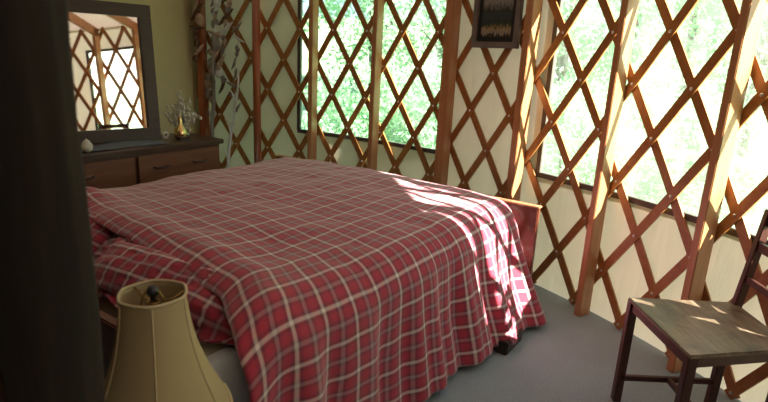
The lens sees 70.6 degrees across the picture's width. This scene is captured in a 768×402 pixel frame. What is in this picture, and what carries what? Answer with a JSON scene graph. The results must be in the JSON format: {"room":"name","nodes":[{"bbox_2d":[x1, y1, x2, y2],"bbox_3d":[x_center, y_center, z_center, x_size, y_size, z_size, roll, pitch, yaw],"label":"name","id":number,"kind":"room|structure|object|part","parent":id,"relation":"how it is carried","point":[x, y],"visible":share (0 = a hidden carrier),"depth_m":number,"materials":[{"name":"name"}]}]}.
{"room":"traditional dwelling","nodes":[
{"label":"traditional dwelling","id":0,"kind":"room"},
{"bbox_2d":[0,363,6,401],"bbox_3d":[-1.556,-0.133,1.440,2.350,2.360,0.080,13,18,33],"label":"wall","id":1,"kind":"structure","parent":0,"point":[3,398],"depth_m":0.86,"materials":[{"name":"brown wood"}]},
{"bbox_2d":[99,0,199,134],"bbox_3d":[-2.518,-0.760,3.594,0.090,2.360,3.850,8,16,18],"label":"wall","id":2,"kind":"structure","parent":0,"point":[174,48],"depth_m":4.97,"materials":[{"name":"yellow paint"}]},
{"bbox_2d":[205,0,767,401],"bbox_3d":[-2.786,0.016,0.851,9.508,2.260,9.508,3,15,0],"label":"wall","id":3,"kind":"structure","parent":0,"point":[662,241],"depth_m":3.77,"materials":[{"name":"fabric"}]},
{"bbox_2d":[297,0,434,153],"bbox_3d":[-0.124,-1.103,4.602,1.575,1.222,0.093,13,18,32],"label":"window","id":4,"kind":"structure","parent":3,"relation":"in","point":[300,2],"depth_m":4.94,"materials":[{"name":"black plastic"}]},
{"bbox_2d":[535,0,767,244],"bbox_3d":[1.553,-0.479,2.593,0.157,1.222,2.212,-4,16,-23],"label":"window","id":5,"kind":"structure","parent":3,"relation":"in","point":[690,217],"depth_m":3.45,"materials":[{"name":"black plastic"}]},
{"bbox_2d":[424,284,741,401],"bbox_3d":[-2.843,1.164,1.159,9.589,0.120,9.589,3,15,0],"label":"floor","id":6,"kind":"structure","parent":0,"point":[570,357],"depth_m":2.77,"materials":[{"name":"carpet"}]},
{"bbox_2d":[0,0,104,401],"bbox_3d":[-0.523,0.063,0.825,0.140,2.400,0.142,3,15,0],"label":"log post","id":7,"kind":"object","parent":6,"relation":"on","point":[51,339],"visible":1,"depth_m":0.77,"materials":[{"name":"brown wood"}]},
{"bbox_2d":[80,132,223,188],"bbox_3d":[-1.901,-0.012,3.934,0.498,0.800,1.476,13,18,33],"label":"dresser","id":8,"kind":"object","parent":6,"relation":"on","point":[130,166],"visible":0.2,"depth_m":3.83,"materials":[{"name":"brown wood"}]},
{"bbox_2d":[80,139,92,151],"bbox_3d":[-1.902,-0.356,3.467,0.074,0.086,0.074,3,15,0],"label":"ceramic pot","id":9,"kind":"object","parent":8,"relation":"on","point":[86,146],"visible":1,"depth_m":3.44,"materials":[{"name":"beige ceramic"}]},
{"bbox_3d":[-1.917,-0.140,3.470,0.020,0.205,0.687,13,18,33],"label":"drawer","id":10,"kind":"part","parent":8,"relation":"part of","materials":[{"name":"brown wood"}]},
{"bbox_2d":[68,0,160,143],"bbox_3d":[-2.054,-0.881,3.725,0.950,0.964,0.108,-12,21,-43],"label":"mirror","id":11,"kind":"object","parent":8,"relation":"on","point":[112,51],"visible":0.64,"depth_m":3.85,"materials":[{"name":"brown wood"}]},
{"bbox_2d":[80,139,165,152],"bbox_3d":[-1.891,-0.376,3.717,0.240,0.007,0.740,13,18,33],"label":"table runner","id":12,"kind":"object","parent":8,"relation":"on","point":[122,144],"visible":0.66,"depth_m":3.81,"materials":[{"name":"grey fabric"}]},
{"bbox_3d":[-1.592,-0.244,3.890,0.030,0.022,0.121,13,18,33],"label":"handle","id":13,"kind":"part","parent":8,"relation":"part of","materials":[{"name":"black metal"}]},
{"bbox_2d":[163,131,168,138],"bbox_3d":[-1.677,-0.508,4.165,0.024,0.056,0.052,13,18,33],"label":"ring ornament","id":14,"kind":"object","parent":8,"relation":"on","point":[166,137],"visible":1,"depth_m":4.16,"materials":[{"name":"clear glass"}]},
{"bbox_3d":[-1.512,-0.273,4.041,0.020,0.205,0.687,13,18,33],"label":"drawer","id":15,"kind":"part","parent":8,"relation":"part of","materials":[{"name":"brown wood"}]},
{"bbox_2d":[174,113,186,137],"bbox_3d":[-1.586,-0.589,4.219,0.100,0.193,0.100,3,15,0],"label":"vase","id":16,"kind":"object","parent":8,"relation":"on","point":[180,130],"visible":0.86,"depth_m":4.20,"materials":[{"name":"gold metal"}]},
{"bbox_2d":[164,90,201,134],"bbox_3d":[-1.623,-0.709,4.351,0.250,0.353,0.209,8,16,19],"label":"dried flowers","id":17,"kind":"object","parent":16,"relation":"in","point":[181,108],"visible":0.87,"depth_m":4.34,"materials":[{"name":"plant"}]},
{"bbox_2d":[177,136,189,139],"bbox_3d":[-1.539,-0.483,4.160,0.048,0.025,0.094,13,18,33],"label":"trinket box","id":18,"kind":"object","parent":8,"relation":"on","point":[178,137],"visible":1,"depth_m":4.14,"materials":[{"name":"brown wood"}]},
{"bbox_2d":[196,0,209,135],"bbox_3d":[-1.753,-1.106,5.254,0.060,2.240,0.090,6,15,12],"label":"stud","id":19,"kind":"object","parent":6,"relation":"on","point":[202,69],"visible":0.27,"depth_m":5.20,"materials":[{"name":"brown wood"}]},
{"bbox_2d":[189,0,204,61],"bbox_3d":[-1.732,-1.724,5.006,0.157,0.860,0.054,6,15,12],"label":"garland","id":20,"kind":"object","parent":19,"relation":"hanging from","point":[199,18],"visible":1,"depth_m":5.02,"materials":[{"name":"wicker"}]},
{"bbox_2d":[205,0,224,101],"bbox_3d":[-1.590,-1.547,5.074,0.251,1.265,0.061,6,15,12],"label":"mobile","id":21,"kind":"object","parent":19,"relation":"hanging from","point":[215,43],"visible":0.94,"depth_m":5.08,"materials":[{"name":"wicker"}]},
{"bbox_2d":[215,0,232,93],"bbox_3d":[-1.493,-1.553,5.056,0.211,1.098,0.054,8,16,17],"label":"mobile","id":22,"kind":"object","parent":21,"relation":"hanging from","point":[228,10],"visible":1,"depth_m":5.06,"materials":[{"name":"wicker"}]},
{"bbox_2d":[207,52,215,136],"bbox_3d":[-1.651,-0.690,5.253,0.084,1.455,0.096,6,15,11],"label":"branch","id":23,"kind":"object","parent":6,"relation":"on","point":[212,114],"visible":0.58,"depth_m":5.18,"materials":[{"name":"wood"}]},
{"bbox_3d":[-1.661,-0.692,5.261,0.056,1.455,0.081,10,16,24],"label":"stem","id":24,"kind":"part","parent":23,"relation":"part of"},
{"bbox_2d":[224,70,238,168],"bbox_3d":[-1.487,-0.600,5.235,0.196,1.301,0.064,0,15,-11],"label":"branch","id":25,"kind":"object","parent":6,"relation":"on","point":[228,153],"visible":0.8,"depth_m":5.20,"materials":[{"name":"wood"}]},
{"bbox_2d":[252,0,261,162],"bbox_3d":[-1.199,-1.041,5.114,0.072,2.240,0.072,3,15,0],"label":"stud","id":26,"kind":"object","parent":6,"relation":"on","point":[255,3],"visible":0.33,"depth_m":5.06,"materials":[{"name":"brown wood"}]},
{"bbox_2d":[307,0,318,159],"bbox_3d":[-0.642,-0.950,4.880,0.044,2.240,0.095,10,17,26],"label":"stud","id":27,"kind":"object","parent":6,"relation":"on","point":[313,4],"visible":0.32,"depth_m":4.82,"materials":[{"name":"brown wood"}]},
{"bbox_2d":[98,154,542,380],"bbox_3d":[-0.577,0.370,3.013,2.345,0.668,2.310,13,18,33],"label":"bed","id":28,"kind":"object","parent":6,"relation":"on","point":[526,215],"visible":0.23,"depth_m":2.96,"materials":[{"name":"brown wood"}]},
{"bbox_2d":[89,206,116,253],"bbox_3d":[-1.513,0.131,2.560,0.880,0.206,0.292,11,17,27],"label":"pillow sham","id":29,"kind":"object","parent":28,"relation":"on","point":[101,236],"visible":0.06,"depth_m":2.39,"materials":[{"name":"red fabric"}]},
{"bbox_3d":[-1.283,0.563,2.142,1.830,0.480,0.040,13,18,33],"label":"headboard","id":30,"kind":"part","parent":28,"relation":"part of","materials":[{"name":"brown wood"}]},
{"bbox_3d":[-0.626,0.281,3.015,1.740,0.225,2.150,13,18,33],"label":"mattress","id":31,"kind":"part","parent":28,"relation":"part of","materials":[{"name":"fabric"}]},
{"bbox_2d":[93,235,234,345],"bbox_3d":[-0.805,0.311,2.014,0.939,0.194,0.271,11,17,27],"label":"pillow sham","id":32,"kind":"object","parent":28,"relation":"on","point":[122,263],"visible":0.57,"depth_m":1.98,"materials":[{"name":"red fabric"}]},
{"bbox_2d":[206,345,249,401],"bbox_3d":[-0.432,0.698,1.837,0.166,0.439,0.340,13,18,33],"label":"sheet","id":33,"kind":"object","parent":28,"relation":"hanging from","point":[225,362],"visible":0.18,"depth_m":1.72,"materials":[{"name":"grey fabric"}]},
{"bbox_2d":[86,157,546,401],"bbox_3d":[-0.538,0.276,3.115,2.370,0.756,2.170,15,19,39],"label":"comforter","id":34,"kind":"object","parent":28,"relation":"on","point":[334,282],"visible":0.94,"depth_m":2.38,"materials":[{"name":"red fabric"}]},
{"bbox_3d":[0.020,0.054,3.923,2.215,0.462,0.035,13,18,33],"label":"footboard","id":35,"kind":"part","parent":28,"relation":"part of","materials":[{"name":"brown wood"}]},
{"bbox_3d":[0.681,0.756,2.952,0.070,0.075,0.220,13,18,33],"label":"leg","id":36,"kind":"part","parent":28,"relation":"part of","materials":[{"name":"brown wood"}]},
{"bbox_2d":[367,0,384,170],"bbox_3d":[-0.078,-0.834,4.553,0.044,2.240,0.095,13,18,33],"label":"stud","id":37,"kind":"object","parent":6,"relation":"on","point":[378,6],"visible":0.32,"depth_m":4.49,"materials":[{"name":"brown wood"}]},
{"bbox_2d":[433,0,461,184],"bbox_3d":[0.469,-0.689,4.117,0.075,2.240,0.095,17,20,42],"label":"stud","id":38,"kind":"object","parent":6,"relation":"on","point":[453,7],"visible":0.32,"depth_m":4.05,"materials":[{"name":"brown wood"}]},
{"bbox_2d":[197,0,767,399],"bbox_3d":[-0.281,-0.134,1.866,4.066,2.275,9.371,-3,16,-22],"label":"lattice","id":39,"kind":"object","parent":6,"relation":"on","point":[734,389],"visible":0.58,"depth_m":3.42,"materials":[{"name":"brown wood"}]},
{"bbox_2d":[226,20,244,112],"bbox_3d":[-1.400,-1.254,5.102,0.209,0.862,0.036,9,16,20],"label":"mobile","id":40,"kind":"object","parent":39,"relation":"hanging from","point":[237,48],"visible":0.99,"depth_m":5.08,"materials":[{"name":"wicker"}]},
{"bbox_3d":[-1.387,-1.258,5.097,0.066,0.851,0.005,7,16,16],"label":"cord","id":41,"kind":"part","parent":40,"relation":"part of","materials":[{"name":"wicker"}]},
{"bbox_2d":[471,0,523,48],"bbox_3d":[0.774,-1.311,3.691,0.030,0.520,0.400,-10,20,-40],"label":"framed picture","id":42,"kind":"object","parent":39,"relation":"attached to","point":[496,23],"visible":1,"depth_m":3.71,"materials":[{"name":"brown wood"}]},
{"bbox_2d":[481,0,513,36],"bbox_3d":[0.776,-1.312,3.693,0.002,0.370,0.250,-10,20,-40],"label":"print","id":43,"kind":"object","parent":42,"relation":"attached to","point":[497,16],"depth_m":3.71},
{"bbox_2d":[505,0,542,200],"bbox_3d":[0.919,-0.536,3.631,0.095,2.240,0.058,-9,19,-37],"label":"stud","id":44,"kind":"object","parent":6,"relation":"on","point":[533,12],"visible":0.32,"depth_m":3.56,"materials":[{"name":"brown wood"}]},
{"bbox_2d":[574,0,638,316],"bbox_3d":[1.286,-0.373,3.093,0.095,2.240,0.044,-6,17,-29],"label":"stud","id":45,"kind":"object","parent":6,"relation":"on","point":[626,23],"visible":1,"depth_m":3.10,"materials":[{"name":"brown wood"}]},
{"bbox_2d":[611,209,767,401],"bbox_3d":[1.348,0.542,2.183,0.547,0.953,0.500,3,15,0],"label":"wooden chair","id":46,"kind":"object","parent":6,"relation":"on","point":[716,335],"visible":1,"depth_m":2.23,"materials":[{"name":"brown wood"}]},
{"bbox_3d":[1.093,0.686,2.465,0.036,0.503,0.036,3,15,0],"label":"leg","id":47,"kind":"part","parent":46,"relation":"part of","materials":[{"name":"brown wood"}]},
{"bbox_3d":[1.100,0.805,2.024,0.036,0.503,0.036,3,15,0],"label":"leg","id":48,"kind":"part","parent":46,"relation":"part of","materials":[{"name":"brown wood"}]},
{"bbox_3d":[1.315,0.507,2.168,0.477,0.016,0.490,3,15,0],"label":"seat","id":49,"kind":"part","parent":46,"relation":"part of","materials":[{"name":"brown wood"}]},
{"bbox_3d":[1.567,0.496,2.396,0.113,0.953,0.045,3,15,0],"label":"leg","id":50,"kind":"part","parent":46,"relation":"part of","materials":[{"name":"brown wood"}]},
{"bbox_3d":[1.563,0.384,2.178,0.018,0.030,0.363,3,15,2],"label":"rail","id":51,"kind":"part","parent":46,"relation":"part of","materials":[{"name":"brown wood"}]},
{"bbox_3d":[1.590,0.241,2.139,0.018,0.040,0.371,3,15,2],"label":"rail","id":52,"kind":"part","parent":46,"relation":"part of","materials":[{"name":"brown wood"}]},
{"bbox_2d":[666,0,765,372],"bbox_3d":[1.566,-0.204,2.517,0.095,2.240,0.044,-3,16,-21],"label":"stud","id":53,"kind":"object","parent":6,"relation":"on","point":[752,11],"visible":0.84,"depth_m":2.49,"materials":[{"name":"brown wood"}]},
{"bbox_3d":[-0.612,0.886,1.488,0.340,0.460,0.300,13,18,33],"label":"bedside table","id":54,"kind":"object","parent":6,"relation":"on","visible":0},
{"bbox_2d":[104,279,232,401],"bbox_3d":[-0.569,0.434,1.366,0.390,0.476,0.378,3,15,0],"label":"table lamp","id":55,"kind":"object","parent":54,"relation":"on","point":[158,355],"visible":0.99,"depth_m":1.27,"materials":[{"name":"beige fabric"}]},
{"bbox_3d":[-0.559,0.223,1.310,0.166,0.008,0.161,3,15,0],"label":"shade trim","id":56,"kind":"part","parent":55,"relation":"part of","materials":[{"name":"beige fabric"}]},
{"bbox_3d":[-0.575,0.551,1.398,0.377,0.008,0.366,3,15,0],"label":"shade trim","id":57,"kind":"part","parent":55,"relation":"part of","materials":[{"name":"beige fabric"}]},
{"label":"outside","id":58,"kind":"structure","parent":0,"visible":0},
{"bbox_2d":[302,17,767,232],"bbox_3d":[-2.707,-1.560,0.427,151.200,6.798,151.200,3,15,0],"label":"foliage","id":59,"kind":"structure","parent":58,"point":[321,36],"depth_m":20.40,"materials":[{"name":"green plant"}]},
{"bbox_2d":[302,60,406,141],"bbox_3d":[-0.782,-0.999,8.567,2.435,2.378,2.239,-4,16,-23],"label":"bush","id":60,"kind":"object","parent":59,"relation":"on","point":[326,120],"visible":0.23,"depth_m":8.14,"materials":[{"name":"green plant"}]},
{"bbox_2d":[303,0,445,132],"bbox_3d":[-0.185,-4.650,11.695,4.510,6.562,3.528,-5,17,-28],"label":"tree","id":61,"kind":"object","parent":59,"relation":"on","point":[329,4],"visible":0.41,"depth_m":12.46,"materials":[{"name":"green plant"}]},
{"bbox_2d":[325,57,435,146],"bbox_3d":[0.067,-0.930,8.031,1.768,2.404,2.315,16,20,41],"label":"bush","id":62,"kind":"object","parent":59,"relation":"on","point":[386,86],"visible":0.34,"depth_m":7.74,"materials":[{"name":"green plant"}]},
{"bbox_2d":[354,0,445,79],"bbox_3d":[1.588,-6.757,14.536,5.862,8.530,4.586,13,18,32],"label":"tree","id":63,"kind":"object","parent":59,"relation":"on","point":[400,1],"visible":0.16,"depth_m":14.36,"materials":[{"name":"green plant"}]},
{"bbox_2d":[379,52,442,147],"bbox_3d":[0.840,-0.965,8.433,2.463,2.615,2.678,6,15,10],"label":"bush","id":64,"kind":"object","parent":59,"relation":"on","point":[432,71],"visible":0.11,"depth_m":8.09,"materials":[{"name":"green plant"}]},
{"bbox_2d":[398,88,438,148],"bbox_3d":[0.945,-0.671,7.420,2.194,2.277,1.673,-7,18,-33],"label":"bush","id":65,"kind":"object","parent":59,"relation":"on","point":[431,138],"visible":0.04,"depth_m":7.08,"materials":[{"name":"green plant"}]},
{"bbox_2d":[334,0,582,144],"bbox_3d":[1.460,-3.397,9.569,4.433,5.701,4.200,-1,16,-14],"label":"tree","id":66,"kind":"object","parent":59,"relation":"on","point":[388,15],"visible":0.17,"depth_m":9.54,"materials":[{"name":"green plant"}]},
{"bbox_2d":[544,67,641,182],"bbox_3d":[2.135,-0.696,7.675,2.678,2.615,2.463,-1,16,-14],"label":"bush","id":67,"kind":"object","parent":59,"relation":"on","point":[554,89],"visible":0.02,"depth_m":7.13,"materials":[{"name":"green plant"}]},
{"bbox_2d":[542,82,659,202],"bbox_3d":[2.264,-0.334,6.816,2.313,2.259,2.127,7,16,16],"label":"bush","id":68,"kind":"object","parent":59,"relation":"on","point":[566,116],"visible":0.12,"depth_m":6.44,"materials":[{"name":"green plant"}]},
{"bbox_2d":[547,0,660,147],"bbox_3d":[3.623,-4.453,10.214,4.960,7.218,3.880,0,15,-10],"label":"tree","id":69,"kind":"object","parent":59,"relation":"on","point":[562,59],"visible":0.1,"depth_m":10.26,"materials":[{"name":"green plant"}]},
{"bbox_2d":[555,0,688,93],"bbox_3d":[4.257,-5.846,13.792,5.764,7.411,5.460,-9,19,-37],"label":"tree","id":70,"kind":"object","parent":59,"relation":"on","point":[596,66],"visible":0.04,"depth_m":13.52,"materials":[{"name":"green plant"}]},
{"bbox_2d":[563,57,721,221],"bbox_3d":[3.119,-0.420,6.516,2.438,2.530,1.859,-5,17,-27],"label":"bush","id":71,"kind":"object","parent":59,"relation":"on","point":[656,116],"visible":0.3,"depth_m":6.30,"materials":[{"name":"green plant"}]},
{"bbox_2d":[546,0,767,174],"bbox_3d":[3.982,-3.019,8.439,4.200,5.701,4.433,-6,18,-31],"label":"tree","id":72,"kind":"object","parent":59,"relation":"on","point":[593,30],"visible":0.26,"depth_m":8.03,"materials":[{"name":"green plant"}]},
{"bbox_2d":[546,135,767,195],"bbox_3d":[3.041,0.303,5.117,4.522,1.455,0.098,13,18,34],"label":"rail fence","id":73,"kind":"object","parent":59,"relation":"on","point":[629,182],"visible":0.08,"depth_m":5.32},
{"bbox_3d":[2.444,0.190,5.533,0.070,1.400,0.070,3,15,0],"label":"fence post","id":74,"kind":"part","parent":73,"relation":"part of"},
{"bbox_3d":[3.072,-0.364,4.935,4.522,0.070,0.050,13,18,34],"label":"rail","id":75,"kind":"part","parent":73,"relation":"part of","materials":[{"name":"wood"}]},
{"bbox_2d":[611,0,767,118],"bbox_3d":[7.912,-6.132,12.998,5.862,8.530,4.586,10,17,25],"label":"tree","id":76,"kind":"object","parent":59,"relation":"on","point":[674,6],"visible":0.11,"depth_m":13.57,"materials":[{"name":"green plant"}]},
{"bbox_2d":[647,0,767,169],"bbox_3d":[6.508,-4.052,9.066,3.880,7.218,4.960,17,20,41],"label":"tree","id":77,"kind":"object","parent":59,"relation":"on","point":[697,19],"visible":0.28,"depth_m":9.70,"materials":[{"name":"green plant"}]},
{"bbox_2d":[661,0,767,156],"bbox_3d":[6.027,-2.223,6.954,3.780,5.130,3.990,15,19,38],"label":"tree","id":78,"kind":"object","parent":59,"relation":"on","point":[708,92],"visible":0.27,"depth_m":7.44,"materials":[{"name":"green plant"}]},
{"bbox_2d":[682,95,767,228],"bbox_3d":[4.137,-0.073,5.786,1.676,2.277,2.197,7,15,13],"label":"bush","id":79,"kind":"object","parent":59,"relation":"on","point":[757,118],"visible":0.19,"depth_m":5.68,"materials":[{"name":"green plant"}]},
{"bbox_2d":[682,147,767,233],"bbox_3d":[3.843,0.325,4.814,2.191,2.140,2.015,-6,18,-31],"label":"bush","id":80,"kind":"object","parent":59,"relation":"on","point":[744,187],"visible":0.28,"depth_m":4.96,"materials":[{"name":"green plant"}]},
{"bbox_2d":[708,7,767,122],"bbox_3d":[9.681,-4.869,10.780,5.460,7.411,5.764,4,15,5],"label":"tree","id":81,"kind":"object","parent":59,"relation":"on","point":[765,7],"visible":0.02,"depth_m":12.57,"materials":[{"name":"green plant"}]}
]}

